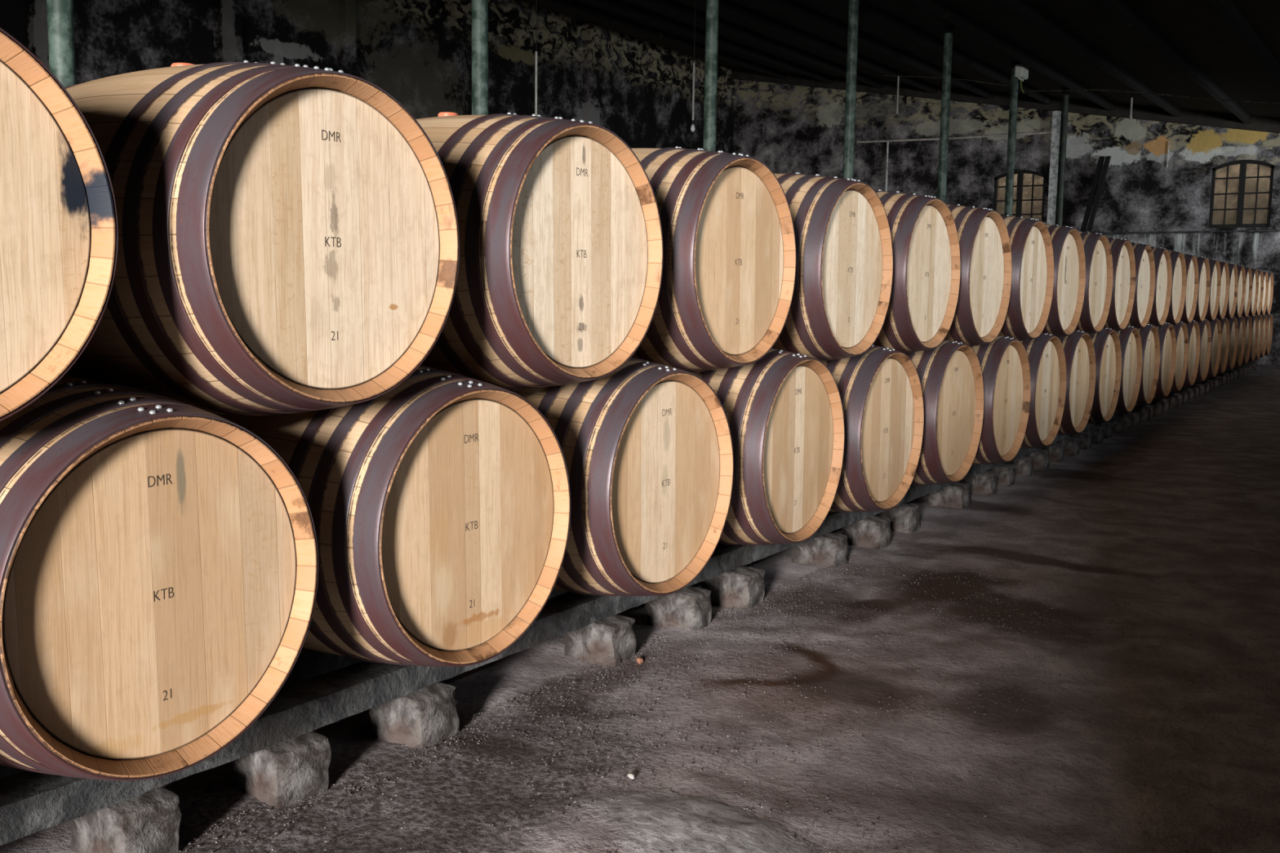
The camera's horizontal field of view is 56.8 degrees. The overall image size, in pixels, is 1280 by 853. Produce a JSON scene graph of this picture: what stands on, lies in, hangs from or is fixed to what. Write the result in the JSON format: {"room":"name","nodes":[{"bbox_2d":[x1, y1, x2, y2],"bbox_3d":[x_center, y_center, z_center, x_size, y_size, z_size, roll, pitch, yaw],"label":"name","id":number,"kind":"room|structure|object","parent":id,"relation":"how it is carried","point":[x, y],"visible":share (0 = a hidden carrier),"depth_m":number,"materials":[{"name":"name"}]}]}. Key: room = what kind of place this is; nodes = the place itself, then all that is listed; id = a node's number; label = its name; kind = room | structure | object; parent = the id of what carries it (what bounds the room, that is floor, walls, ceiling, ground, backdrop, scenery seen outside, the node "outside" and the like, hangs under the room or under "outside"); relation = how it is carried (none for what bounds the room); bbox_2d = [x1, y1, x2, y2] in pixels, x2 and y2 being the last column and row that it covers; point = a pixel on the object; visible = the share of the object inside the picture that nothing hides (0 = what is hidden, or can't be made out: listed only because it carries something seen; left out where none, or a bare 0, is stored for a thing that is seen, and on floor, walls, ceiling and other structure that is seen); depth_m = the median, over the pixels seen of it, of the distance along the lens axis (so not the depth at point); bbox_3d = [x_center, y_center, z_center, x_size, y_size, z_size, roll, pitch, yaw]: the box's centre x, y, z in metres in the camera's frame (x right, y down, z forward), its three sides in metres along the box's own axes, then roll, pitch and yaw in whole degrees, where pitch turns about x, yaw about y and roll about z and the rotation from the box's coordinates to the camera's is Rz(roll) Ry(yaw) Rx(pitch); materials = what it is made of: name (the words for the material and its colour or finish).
{"room":"wine cellar","nodes":[
{"label":"wine cellar","id":0,"kind":"room"},
{"bbox_2d":[0,0,722,149],"bbox_3d":[-5.140,-3.522,14.714,0.300,5.583,24.000,5,8,34],"label":"wall","id":1,"kind":"structure","parent":0,"point":[646,87],"depth_m":17.09,"materials":[{"name":"paint"}]},
{"bbox_2d":[25,0,48,68],"bbox_3d":[-6.346,-3.270,12.586,0.140,5.533,0.200,5,8,34],"label":"trim","id":2,"kind":"structure","parent":1,"relation":"attached to","point":[36,10],"depth_m":12.41,"materials":[{"name":"paint"}]},
{"bbox_2d":[213,0,243,62],"bbox_3d":[-5.015,-3.472,14.512,0.140,5.533,0.300,5,8,34],"label":"trim","id":3,"kind":"structure","parent":1,"relation":"attached to","point":[228,25],"depth_m":14.29,"materials":[{"name":"paint"}]},
{"bbox_2d":[337,0,356,75],"bbox_3d":[-3.945,-3.635,16.061,0.140,5.533,0.180,5,8,34],"label":"trim","id":4,"kind":"structure","parent":1,"relation":"attached to","point":[347,8],"depth_m":15.82,"materials":[{"name":"paint"}]},
{"bbox_2d":[448,0,471,115],"bbox_3d":[-2.694,-3.825,17.873,0.140,5.533,0.400,5,8,34],"label":"pillar","id":5,"kind":"structure","parent":1,"relation":"attached to","point":[460,11],"depth_m":17.58,"materials":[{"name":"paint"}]},
{"bbox_2d":[582,23,600,124],"bbox_3d":[-0.853,-4.105,20.537,0.140,5.533,0.300,5,8,34],"label":"trim","id":6,"kind":"structure","parent":1,"relation":"attached to","point":[592,33],"depth_m":20.24,"materials":[{"name":"paint"}]},
{"bbox_2d":[715,66,734,153],"bbox_3d":[1.695,-4.492,24.226,0.140,5.533,0.500,5,8,34],"label":"trim","id":7,"kind":"structure","parent":1,"relation":"attached to","point":[726,84],"depth_m":23.89,"materials":[{"name":"paint"}]},
{"bbox_2d":[0,364,1279,852],"bbox_3d":[-0.298,0.460,5.079,19.700,0.023,36.000,5,8,34],"label":"floor","id":8,"kind":"structure","parent":0,"point":[1185,757],"depth_m":2.98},
{"bbox_2d":[46,0,76,87],"bbox_3d":[-2.675,-1.801,5.471,0.200,4.338,0.200,5,8,34],"label":"post","id":9,"kind":"object","parent":8,"relation":"on","point":[60,24],"visible":0.02,"depth_m":5.43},
{"bbox_2d":[69,786,181,852],"bbox_3d":[-0.949,0.729,2.182,0.191,0.119,0.122,6,8,36],"label":"stone block","id":10,"kind":"object","parent":8,"relation":"on","point":[148,822],"visible":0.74,"depth_m":2.13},
{"bbox_2d":[231,731,331,809],"bbox_3d":[-0.750,0.699,2.466,0.180,0.119,0.137,6,8,38],"label":"stone block","id":11,"kind":"object","parent":8,"relation":"on","point":[280,775],"visible":0.7,"depth_m":2.41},
{"bbox_2d":[0,590,567,778],"bbox_3d":[3.370,-0.096,9.603,0.212,0.180,20.274,5,8,33],"label":"support beam","id":12,"kind":"structure","parent":8,"relation":"on","point":[310,664],"depth_m":3.02,"materials":[{"name":"wood"}]},
{"bbox_2d":[1225,316,1238,371],"bbox_3d":[6.454,-0.993,13.906,0.952,0.712,0.700,5,8,34],"label":"barrel","id":13,"kind":"object","parent":12,"relation":"on","point":[1233,326],"visible":0.12,"depth_m":13.75,"materials":[{"name":"wood"}]},
{"bbox_2d":[1233,315,1245,368],"bbox_3d":[6.868,-1.060,14.546,0.952,0.712,0.700,5,8,34],"label":"barrel","id":14,"kind":"object","parent":12,"relation":"on","point":[1241,322],"visible":0.11,"depth_m":14.40,"materials":[{"name":"wood"}]},
{"bbox_2d":[1233,264,1245,318],"bbox_3d":[6.670,-1.621,14.158,0.952,0.712,0.700,5,8,34],"label":"barrel","id":15,"kind":"object","parent":14,"relation":"on","point":[1241,269],"visible":0.15,"depth_m":14.01,"materials":[{"name":"wood"}]},
{"bbox_2d":[1241,266,1252,317],"bbox_3d":[7.080,-1.689,14.801,0.952,0.712,0.700,5,8,34],"label":"barrel","id":16,"kind":"object","parent":14,"relation":"on","point":[1246,310],"visible":0.06,"depth_m":14.67,"materials":[{"name":"wood"}]},
{"bbox_2d":[1241,315,1252,364],"bbox_3d":[7.279,-1.128,15.189,0.952,0.712,0.700,5,8,34],"label":"barrel","id":17,"kind":"object","parent":12,"relation":"on","point":[1248,319],"visible":0.11,"depth_m":15.06,"materials":[{"name":"wood"}]},
{"bbox_2d":[1248,315,1258,362],"bbox_3d":[7.694,-1.196,15.828,0.952,0.712,0.700,5,8,34],"label":"barrel","id":18,"kind":"object","parent":12,"relation":"on","point":[1254,319],"visible":0.09,"depth_m":15.69,"materials":[{"name":"wood"}]},
{"bbox_2d":[1248,267,1258,316],"bbox_3d":[7.496,-1.756,15.440,0.952,0.712,0.700,5,8,34],"label":"barrel","id":19,"kind":"object","parent":18,"relation":"on","point":[1255,292],"visible":0.06,"depth_m":15.30,"materials":[{"name":"wood"}]},
{"bbox_2d":[1254,314,1262,359],"bbox_3d":[8.099,-1.264,16.475,0.952,0.712,0.700,5,8,34],"label":"barrel","id":20,"kind":"object","parent":12,"relation":"on","point":[1260,317],"visible":0.09,"depth_m":16.37,"materials":[{"name":"wood"}]},
{"bbox_2d":[1254,269,1263,315],"bbox_3d":[7.900,-1.825,16.087,0.952,0.712,0.700,5,8,34],"label":"barrel","id":21,"kind":"object","parent":20,"relation":"on","point":[1260,293],"visible":0.06,"depth_m":15.99,"materials":[{"name":"wood"}]},
{"bbox_2d":[368,682,459,748],"bbox_3d":[-0.532,0.667,2.773,0.176,0.119,0.152,5,8,32],"label":"stone block","id":22,"kind":"object","parent":8,"relation":"on","point":[426,717],"visible":0.73,"depth_m":2.72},
{"bbox_2d":[471,0,488,115],"bbox_3d":[-1.056,-2.047,7.815,0.200,4.338,0.200,5,8,34],"label":"post","id":23,"kind":"object","parent":8,"relation":"on","point":[479,7],"visible":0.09,"depth_m":7.73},
{"bbox_2d":[564,614,636,666],"bbox_3d":[-0.114,0.603,3.388,0.192,0.119,0.135,5,8,31],"label":"stone block","id":24,"kind":"object","parent":8,"relation":"on","point":[608,642],"visible":0.8,"depth_m":3.33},
{"bbox_2d":[644,586,711,631],"bbox_3d":[0.123,0.567,3.725,0.190,0.119,0.131,5,8,35],"label":"stone block","id":25,"kind":"object","parent":8,"relation":"on","point":[689,608],"visible":0.78,"depth_m":3.68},
{"bbox_2d":[702,0,719,151],"bbox_3d":[0.598,-2.299,10.209,0.200,4.338,0.200,5,8,34],"label":"post","id":26,"kind":"object","parent":8,"relation":"on","point":[712,6],"visible":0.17,"depth_m":10.09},
{"bbox_2d":[178,521,1245,852],"bbox_3d":[0.655,0.676,3.307,1.305,0.005,4.842,5,8,34],"label":"gravel","id":27,"kind":"object","parent":8,"relation":"on","point":[844,583],"visible":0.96,"depth_m":3.07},
{"bbox_2d":[701,565,765,609],"bbox_3d":[0.313,0.538,4.001,0.190,0.119,0.134,5,8,31],"label":"stone block","id":28,"kind":"object","parent":8,"relation":"on","point":[740,587],"visible":0.8,"depth_m":3.95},
{"bbox_2d":[791,532,848,568],"bbox_3d":[0.700,0.474,4.604,0.202,0.119,0.120,5,8,31],"label":"stone block","id":29,"kind":"object","parent":8,"relation":"on","point":[829,549],"visible":0.77,"depth_m":4.55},
{"bbox_2d":[842,0,858,179],"bbox_3d":[2.200,-2.542,12.529,0.200,4.338,0.200,5,8,34],"label":"post","id":30,"kind":"object","parent":8,"relation":"on","point":[853,11],"visible":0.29,"depth_m":12.38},
{"bbox_2d":[841,515,891,549],"bbox_3d":[0.948,0.436,4.965,0.190,0.119,0.130,6,8,37],"label":"stone block","id":31,"kind":"object","parent":8,"relation":"on","point":[874,532],"visible":0.7,"depth_m":4.91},
{"bbox_2d":[875,502,919,533],"bbox_3d":[1.148,0.404,5.274,0.167,0.119,0.126,6,8,38],"label":"stone block","id":32,"kind":"object","parent":8,"relation":"on","point":[904,517],"visible":0.65,"depth_m":5.22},
{"bbox_2d":[937,23,955,203],"bbox_3d":[3.769,-2.781,14.799,0.200,4.338,0.200,5,8,34],"label":"post","id":33,"kind":"object","parent":8,"relation":"on","point":[948,37],"visible":0.59,"depth_m":14.63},
{"bbox_2d":[927,482,970,509],"bbox_3d":[1.540,0.339,5.887,0.190,0.119,0.149,5,8,32],"label":"stone block","id":34,"kind":"object","parent":8,"relation":"on","point":[957,495],"visible":0.71,"depth_m":5.82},
{"bbox_2d":[958,471,998,495],"bbox_3d":[1.795,0.298,6.276,0.185,0.119,0.137,5,8,34],"label":"stone block","id":35,"kind":"object","parent":8,"relation":"on","point":[984,483],"visible":0.69,"depth_m":6.22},
{"bbox_2d":[986,463,1016,486],"bbox_3d":[1.987,0.267,6.566,0.169,0.119,0.152,5,8,32],"label":"stone block","id":36,"kind":"object","parent":8,"relation":"on","point":[1006,472],"visible":0.52,"depth_m":6.50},
{"bbox_2d":[1004,60,1020,216],"bbox_3d":[5.286,-3.012,16.996,0.200,4.338,0.200,5,8,34],"label":"post","id":37,"kind":"object","parent":8,"relation":"on","point":[1014,81],"visible":0.42,"depth_m":16.84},
{"bbox_2d":[1014,63,1028,93],"bbox_3d":[5.366,-4.888,16.647,0.115,0.369,0.270,5,8,34],"label":"junction box","id":38,"kind":"object","parent":37,"relation":"attached to","point":[1021,71],"visible":1,"depth_m":16.55,"materials":[{"name":"grey plastic"}]},
{"bbox_2d":[1026,88,1279,103],"bbox_3d":[7.769,-4.116,14.936,5.960,0.804,0.232,6,8,37],"label":"cable","id":39,"kind":"object","parent":38,"relation":"attached to","point":[1082,89],"visible":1,"depth_m":15.55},
{"bbox_2d":[1004,455,1034,477],"bbox_3d":[2.195,0.231,6.907,0.180,0.119,0.113,5,8,30],"label":"stone block","id":40,"kind":"object","parent":8,"relation":"on","point":[1024,464],"visible":0.49,"depth_m":6.84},
{"bbox_2d":[1025,448,1049,470],"bbox_3d":[2.389,0.198,7.217,0.196,0.119,0.138,5,8,32],"label":"stone block","id":41,"kind":"object","parent":8,"relation":"on","point":[1042,457],"visible":0.47,"depth_m":7.14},
{"bbox_2d":[1041,443,1065,462],"bbox_3d":[2.611,0.165,7.538,0.168,0.119,0.131,5,8,30],"label":"stone block","id":42,"kind":"object","parent":8,"relation":"on","point":[1056,452],"visible":0.47,"depth_m":7.47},
{"bbox_2d":[1054,88,1070,226],"bbox_3d":[6.770,-3.237,19.144,0.200,4.338,0.200,5,8,34],"label":"post","id":43,"kind":"object","parent":8,"relation":"on","point":[1064,104],"visible":0.48,"depth_m":18.98,"materials":[{"name":"metal"}]},
{"bbox_2d":[1055,436,1079,456],"bbox_3d":[2.810,0.131,7.858,0.189,0.119,0.137,6,8,36],"label":"stone block","id":44,"kind":"object","parent":8,"relation":"on","point":[1072,444],"visible":0.48,"depth_m":7.78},
{"bbox_2d":[1070,431,1092,449],"bbox_3d":[3.013,0.095,8.194,0.194,0.119,0.134,5,8,33],"label":"stone block","id":45,"kind":"object","parent":8,"relation":"on","point":[1085,437],"visible":0.44,"depth_m":8.11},
{"bbox_2d":[1082,426,1104,444],"bbox_3d":[3.225,0.061,8.514,0.198,0.119,0.128,5,8,34],"label":"stone block","id":46,"kind":"object","parent":8,"relation":"on","point":[1098,433],"visible":0.44,"depth_m":8.44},
{"bbox_2d":[1080,155,1111,232],"bbox_3d":[7.559,-2.906,20.384,0.864,3.420,0.141,2,7,11],"label":"brace","id":47,"kind":"object","parent":8,"relation":"on","point":[1101,159],"visible":0.36,"depth_m":20.19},
{"bbox_3d":[-1.324,0.786,1.640,0.179,0.119,0.146,6,8,38],"label":"stone block","id":48,"kind":"object","parent":8,"relation":"on","visible":0},
{"bbox_2d":[0,360,1254,845],"bbox_3d":[3.720,-0.119,9.359,0.219,0.070,20.274,5,8,33],"label":"support beam","id":49,"kind":"structure","parent":48,"relation":"on","point":[31,802],"depth_m":2.56,"materials":[{"name":"wood"}]},
{"bbox_2d":[0,375,318,781],"bbox_3d":[-1.166,0.240,2.226,0.952,0.712,0.700,5,8,33],"label":"barrel","id":50,"kind":"object","parent":49,"relation":"on","point":[159,557],"visible":0.97,"depth_m":1.95,"materials":[{"name":"wood"}]},
{"bbox_2d":[64,60,459,416],"bbox_3d":[-0.934,-0.385,2.457,0.952,0.712,0.700,5,8,34],"label":"barrel","id":51,"kind":"object","parent":50,"relation":"on","point":[289,240],"visible":0.83,"depth_m":2.13,"materials":[{"name":"wood"}]},
{"bbox_2d":[214,364,570,666],"bbox_3d":[-0.727,0.175,2.846,0.952,0.712,0.700,5,8,35],"label":"barrel","id":52,"kind":"object","parent":49,"relation":"on","point":[439,502],"visible":0.61,"depth_m":2.51,"materials":[{"name":"wood"}]},
{"bbox_2d":[509,356,733,595],"bbox_3d":[-0.289,0.111,3.475,0.952,0.712,0.700,5,8,35],"label":"barrel","id":53,"kind":"object","parent":49,"relation":"on","point":[646,446],"visible":0.4,"depth_m":3.14,"materials":[{"name":"wood"}]},
{"bbox_2d":[416,111,663,390],"bbox_3d":[-0.501,-0.457,3.104,0.952,0.712,0.700,5,8,35],"label":"barrel","id":54,"kind":"object","parent":53,"relation":"on","point":[560,271],"visible":0.51,"depth_m":2.78,"materials":[{"name":"wood"}]},
{"bbox_2d":[690,347,844,545],"bbox_3d":[0.150,0.037,4.132,0.952,0.712,0.700,5,8,34],"label":"barrel","id":55,"kind":"object","parent":49,"relation":"on","point":[784,411],"visible":0.38,"depth_m":3.80,"materials":[{"name":"wood"}]},
{"bbox_2d":[631,146,795,372],"bbox_3d":[-0.069,-0.528,3.756,0.952,0.712,0.700,5,8,35],"label":"barrel","id":56,"kind":"object","parent":55,"relation":"on","point":[729,273],"visible":0.5,"depth_m":3.44,"materials":[{"name":"wood"}]},
{"bbox_2d":[821,344,924,512],"bbox_3d":[0.580,-0.026,4.783,0.952,0.712,0.700,5,8,35],"label":"barrel","id":57,"kind":"object","parent":49,"relation":"on","point":[880,388],"visible":0.34,"depth_m":4.47,"materials":[{"name":"wood"}]},
{"bbox_2d":[772,172,893,360],"bbox_3d":[0.379,-0.593,4.421,0.952,0.712,0.700,5,8,34],"label":"barrel","id":58,"kind":"object","parent":57,"relation":"on","point":[843,284],"visible":0.48,"depth_m":4.10,"materials":[{"name":"wood"}]},
{"bbox_2d":[905,339,984,485],"bbox_3d":[1.015,-0.099,5.445,0.952,0.712,0.700,5,8,34],"label":"barrel","id":59,"kind":"object","parent":49,"relation":"on","point":[950,375],"visible":0.33,"depth_m":5.15,"materials":[{"name":"wood"}]},
{"bbox_2d":[873,189,960,353],"bbox_3d":[0.802,-0.659,5.057,0.952,0.712,0.700,5,8,34],"label":"barrel","id":60,"kind":"object","parent":59,"relation":"on","point":[926,248],"visible":0.3,"depth_m":4.76,"materials":[{"name":"wood"}]},
{"bbox_2d":[944,204,1012,346],"bbox_3d":[1.223,-0.727,5.699,0.952,0.712,0.700,5,8,34],"label":"barrel","id":61,"kind":"object","parent":59,"relation":"on","point":[985,251],"visible":0.34,"depth_m":5.41,"materials":[{"name":"wood"}]},
{"bbox_2d":[970,335,1031,465],"bbox_3d":[1.446,-0.168,6.102,0.952,0.712,0.700,5,8,34],"label":"barrel","id":62,"kind":"object","parent":49,"relation":"on","point":[1004,363],"visible":0.23,"depth_m":5.81,"materials":[{"name":"wood"}]},
{"bbox_2d":[1019,333,1066,448],"bbox_3d":[1.859,-0.235,6.740,0.952,0.712,0.700,5,8,34],"label":"barrel","id":63,"kind":"object","parent":49,"relation":"on","point":[1046,353],"visible":0.26,"depth_m":6.48,"materials":[{"name":"wood"}]},
{"bbox_2d":[998,214,1053,341],"bbox_3d":[1.660,-0.798,6.372,0.952,0.712,0.700,5,8,34],"label":"barrel","id":64,"kind":"object","parent":63,"relation":"on","point":[1030,241],"visible":0.34,"depth_m":6.08,"materials":[{"name":"wood"}]},
{"bbox_2d":[1057,330,1095,435],"bbox_3d":[2.272,-0.303,7.380,0.952,0.712,0.700,5,8,34],"label":"barrel","id":65,"kind":"object","parent":49,"relation":"on","point":[1078,347],"visible":0.16,"depth_m":7.13,"materials":[{"name":"wood"}]},
{"bbox_2d":[1041,222,1085,337],"bbox_3d":[2.067,-0.865,7.004,0.952,0.712,0.700,5,8,34],"label":"barrel","id":66,"kind":"object","parent":65,"relation":"on","point":[1068,253],"visible":0.2,"depth_m":6.75,"materials":[{"name":"wood"}]},
{"bbox_2d":[1087,327,1121,423],"bbox_3d":[2.707,-0.374,8.055,0.952,0.712,0.700,5,8,34],"label":"barrel","id":67,"kind":"object","parent":49,"relation":"on","point":[1107,346],"visible":0.2,"depth_m":7.81,"materials":[{"name":"wood"}]},
{"bbox_2d":[1075,231,1112,333],"bbox_3d":[2.491,-0.934,7.663,0.952,0.712,0.700,5,8,34],"label":"barrel","id":68,"kind":"object","parent":67,"relation":"on","point":[1097,249],"visible":0.2,"depth_m":7.41,"materials":[{"name":"wood"}]},
{"bbox_2d":[1113,325,1142,414],"bbox_3d":[3.124,-0.443,8.708,0.952,0.712,0.700,5,8,34],"label":"barrel","id":69,"kind":"object","parent":49,"relation":"on","point":[1130,339],"visible":0.18,"depth_m":8.49,"materials":[{"name":"wood"}]},
{"bbox_2d":[1103,236,1135,331],"bbox_3d":[2.916,-1.004,8.327,0.952,0.712,0.700,5,8,34],"label":"barrel","id":70,"kind":"object","parent":69,"relation":"on","point":[1122,303],"visible":0.14,"depth_m":8.09,"materials":[{"name":"wood"}]},
{"bbox_2d":[1134,324,1159,406],"bbox_3d":[3.543,-0.513,9.365,0.952,0.712,0.700,5,8,34],"label":"barrel","id":71,"kind":"object","parent":49,"relation":"on","point":[1149,336],"visible":0.17,"depth_m":9.15,"materials":[{"name":"wood"}]},
{"bbox_2d":[1127,241,1155,328],"bbox_3d":[3.345,-1.075,8.999,0.952,0.712,0.700,5,8,34],"label":"barrel","id":72,"kind":"object","parent":71,"relation":"on","point":[1144,254],"visible":0.19,"depth_m":8.77,"materials":[{"name":"wood"}]},
{"bbox_2d":[1153,322,1176,399],"bbox_3d":[3.981,-0.585,10.050,0.952,0.712,0.700,5,8,34],"label":"barrel","id":73,"kind":"object","parent":49,"relation":"on","point":[1166,333],"visible":0.16,"depth_m":9.84,"materials":[{"name":"wood"}]},
{"bbox_2d":[1147,246,1172,326],"bbox_3d":[3.776,-1.147,9.674,0.952,0.712,0.700,5,8,34],"label":"barrel","id":74,"kind":"object","parent":73,"relation":"on","point":[1163,270],"visible":0.22,"depth_m":9.46,"materials":[{"name":"wood"}]},
{"bbox_2d":[1169,321,1188,392],"bbox_3d":[4.387,-0.654,10.704,0.952,0.712,0.700,5,8,34],"label":"barrel","id":75,"kind":"object","parent":49,"relation":"on","point":[1180,329],"visible":0.08,"depth_m":10.54,"materials":[{"name":"wood"}]},
{"bbox_2d":[1164,249,1186,324],"bbox_3d":[4.189,-1.215,10.315,0.952,0.712,0.700,5,8,34],"label":"barrel","id":76,"kind":"object","parent":75,"relation":"on","point":[1177,297],"visible":0.23,"depth_m":10.12,"materials":[{"name":"wood"}]},
{"bbox_2d":[1182,320,1199,387],"bbox_3d":[4.797,-0.722,11.346,0.952,0.712,0.700,5,8,34],"label":"barrel","id":77,"kind":"object","parent":49,"relation":"on","point":[1193,331],"visible":0.16,"depth_m":11.17,"materials":[{"name":"wood"}]},
{"bbox_2d":[1179,253,1198,324],"bbox_3d":[4.599,-1.283,10.958,0.952,0.712,0.700,5,8,34],"label":"barrel","id":78,"kind":"object","parent":77,"relation":"on","point":[1191,262],"visible":0.2,"depth_m":10.77,"materials":[{"name":"wood"}]},
{"bbox_2d":[1192,255,1210,322],"bbox_3d":[5.014,-1.350,11.598,0.952,0.712,0.700,5,8,34],"label":"barrel","id":79,"kind":"object","parent":77,"relation":"on","point":[1204,276],"visible":0.13,"depth_m":11.41,"materials":[{"name":"wood"}]},
{"bbox_2d":[1194,319,1211,382],"bbox_3d":[5.212,-0.790,11.986,0.952,0.712,0.700,5,8,34],"label":"barrel","id":80,"kind":"object","parent":49,"relation":"on","point":[1205,326],"visible":0.15,"depth_m":11.81,"materials":[{"name":"wood"}]},
{"bbox_2d":[1204,257,1221,321],"bbox_3d":[5.431,-1.417,12.235,0.952,0.712,0.700,5,8,34],"label":"barrel","id":81,"kind":"object","parent":80,"relation":"on","point":[1215,267],"visible":0.17,"depth_m":12.05,"materials":[{"name":"wood"}]},
{"bbox_2d":[1205,318,1222,378],"bbox_3d":[5.630,-0.857,12.624,0.952,0.712,0.700,5,8,34],"label":"barrel","id":82,"kind":"object","parent":49,"relation":"on","point":[1215,326],"visible":0.15,"depth_m":12.45,"materials":[{"name":"wood"}]},
{"bbox_2d":[1216,317,1230,374],"bbox_3d":[6.037,-0.925,13.268,0.952,0.712,0.700,5,8,34],"label":"barrel","id":83,"kind":"object","parent":49,"relation":"on","point":[1224,323],"visible":0.17,"depth_m":13.13,"materials":[{"name":"wood"}]},
{"bbox_2d":[1215,261,1229,319],"bbox_3d":[5.839,-1.486,12.880,0.952,0.712,0.700,5,8,34],"label":"barrel","id":84,"kind":"object","parent":83,"relation":"on","point":[1224,289],"visible":0.12,"depth_m":12.73,"materials":[{"name":"wood"}]},
{"bbox_2d":[1224,262,1238,319],"bbox_3d":[6.256,-1.553,13.518,0.952,0.712,0.700,5,8,34],"label":"barrel","id":85,"kind":"object","parent":83,"relation":"on","point":[1233,277],"visible":0.15,"depth_m":13.35,"materials":[{"name":"wood"}]},
{"bbox_3d":[-1.589,0.304,1.621,0.952,0.712,0.700,5,8,34],"label":"barrel","id":86,"kind":"object","parent":49,"relation":"on","visible":0},
{"bbox_2d":[0,27,118,421],"bbox_3d":[-1.369,-0.321,1.847,0.952,0.712,0.700,5,8,34],"label":"barrel","id":87,"kind":"object","parent":86,"relation":"on","point":[59,228],"visible":1,"depth_m":1.76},
{"bbox_2d":[519,0,1279,118],"bbox_3d":[1.621,-4.505,10.612,15.900,2.811,25.700,5,8,34],"label":"ceiling","id":88,"kind":"structure","parent":0,"point":[1195,28],"depth_m":15.48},
{"bbox_2d":[544,0,786,78],"bbox_3d":[-3.885,-5.904,13.598,0.090,0.130,24.000,5,8,34],"label":"ceiling beam","id":89,"kind":"structure","parent":88,"relation":"attached to","point":[575,5],"depth_m":19.59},
{"bbox_2d":[591,0,833,83],"bbox_3d":[-3.030,-5.649,13.034,0.090,0.130,24.000,5,8,34],"label":"ceiling beam","id":90,"kind":"structure","parent":88,"relation":"attached to","point":[620,5],"depth_m":18.86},
{"bbox_2d":[1098,0,1252,123],"bbox_3d":[2.956,-3.862,9.087,0.090,0.130,24.000,5,8,34],"label":"ceiling beam","id":91,"kind":"structure","parent":88,"relation":"attached to","point":[1122,9],"depth_m":13.62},
{"bbox_2d":[1208,0,1279,86],"bbox_3d":[3.776,-3.618,8.546,0.090,0.130,24.000,5,8,34],"label":"ceiling beam","id":92,"kind":"structure","parent":88,"relation":"attached to","point":[1228,10],"depth_m":11.88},
{"bbox_2d":[733,79,1279,364],"bbox_3d":[8.081,-4.009,20.341,15.700,5.635,0.280,5,8,34],"label":"wall","id":93,"kind":"structure","parent":0,"point":[788,128],"depth_m":20.85,"materials":[{"name":"paint"}]},
{"bbox_2d":[642,0,884,88],"bbox_3d":[-2.176,-5.394,12.471,0.090,0.130,24.000,5,8,34],"label":"trim","id":94,"kind":"structure","parent":93,"relation":"attached to","point":[671,5],"depth_m":18.34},
{"bbox_2d":[698,0,937,93],"bbox_3d":[-1.321,-5.138,11.907,0.090,0.130,24.000,5,8,34],"label":"ceiling beam","id":95,"kind":"structure","parent":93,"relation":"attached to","point":[728,6],"depth_m":17.45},
{"bbox_2d":[761,0,993,98],"bbox_3d":[-0.467,-4.883,11.344,0.090,0.130,24.000,5,8,34],"label":"ceiling beam","id":96,"kind":"structure","parent":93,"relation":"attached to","point":[789,6],"depth_m":16.81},
{"bbox_2d":[831,0,1053,104],"bbox_3d":[0.388,-4.628,10.780,0.090,0.130,24.000,5,8,34],"label":"ceiling beam","id":97,"kind":"structure","parent":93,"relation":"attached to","point":[866,10],"depth_m":15.87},
{"bbox_2d":[857,131,1051,142],"bbox_3d":[5.679,-5.291,21.658,3.670,0.083,0.040,5,8,34],"label":"pipe","id":98,"kind":"object","parent":93,"relation":"attached to","point":[1041,132],"visible":0.88,"depth_m":21.58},
{"bbox_2d":[727,66,1279,133],"bbox_3d":[7.981,-5.356,20.012,15.100,2.784,0.140,5,8,34],"label":"beam","id":99,"kind":"structure","parent":93,"relation":"attached to","point":[1077,106],"depth_m":20.60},
{"bbox_2d":[909,0,1115,110],"bbox_3d":[1.243,-4.373,10.216,0.090,0.130,24.000,5,8,34],"label":"ceiling beam","id":100,"kind":"structure","parent":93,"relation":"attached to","point":[936,7],"depth_m":15.21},
{"bbox_2d":[992,169,1045,221],"bbox_3d":[6.780,-4.032,21.154,0.920,1.080,0.060,5,8,34],"label":"window","id":101,"kind":"structure","parent":93,"relation":"in","point":[1020,185],"depth_m":21.10,"materials":[{"name":"brown wood"}]},
{"bbox_2d":[1046,111,1061,225],"bbox_3d":[7.216,-3.370,20.779,0.140,4.241,0.090,5,8,34],"label":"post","id":102,"kind":"structure","parent":93,"relation":"attached to","point":[1055,129],"depth_m":20.61,"materials":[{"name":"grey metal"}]},
{"bbox_2d":[998,0,1182,116],"bbox_3d":[2.100,-4.118,9.651,0.090,0.130,24.000,5,8,34],"label":"ceiling beam","id":103,"kind":"structure","parent":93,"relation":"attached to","point":[1024,8],"depth_m":14.41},
{"bbox_2d":[1097,229,1279,234],"bbox_3d":[10.883,-3.047,18.305,8.050,0.025,0.050,5,8,34],"label":"trim","id":104,"kind":"structure","parent":93,"relation":"attached to","point":[1268,230],"depth_m":19.49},
{"bbox_2d":[1208,160,1274,227],"bbox_3d":[9.728,-3.761,19.146,0.905,1.080,0.060,5,8,34],"label":"window","id":105,"kind":"structure","parent":93,"relation":"in","point":[1241,194],"depth_m":19.13,"materials":[{"name":"brown wood"}]},
{"bbox_2d":[996,163,1271,224],"bbox_3d":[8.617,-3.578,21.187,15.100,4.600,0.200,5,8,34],"label":"window frames","id":106,"kind":"structure","parent":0,"point":[1251,169],"depth_m":20.09,"materials":[{"name":"brown paint"}]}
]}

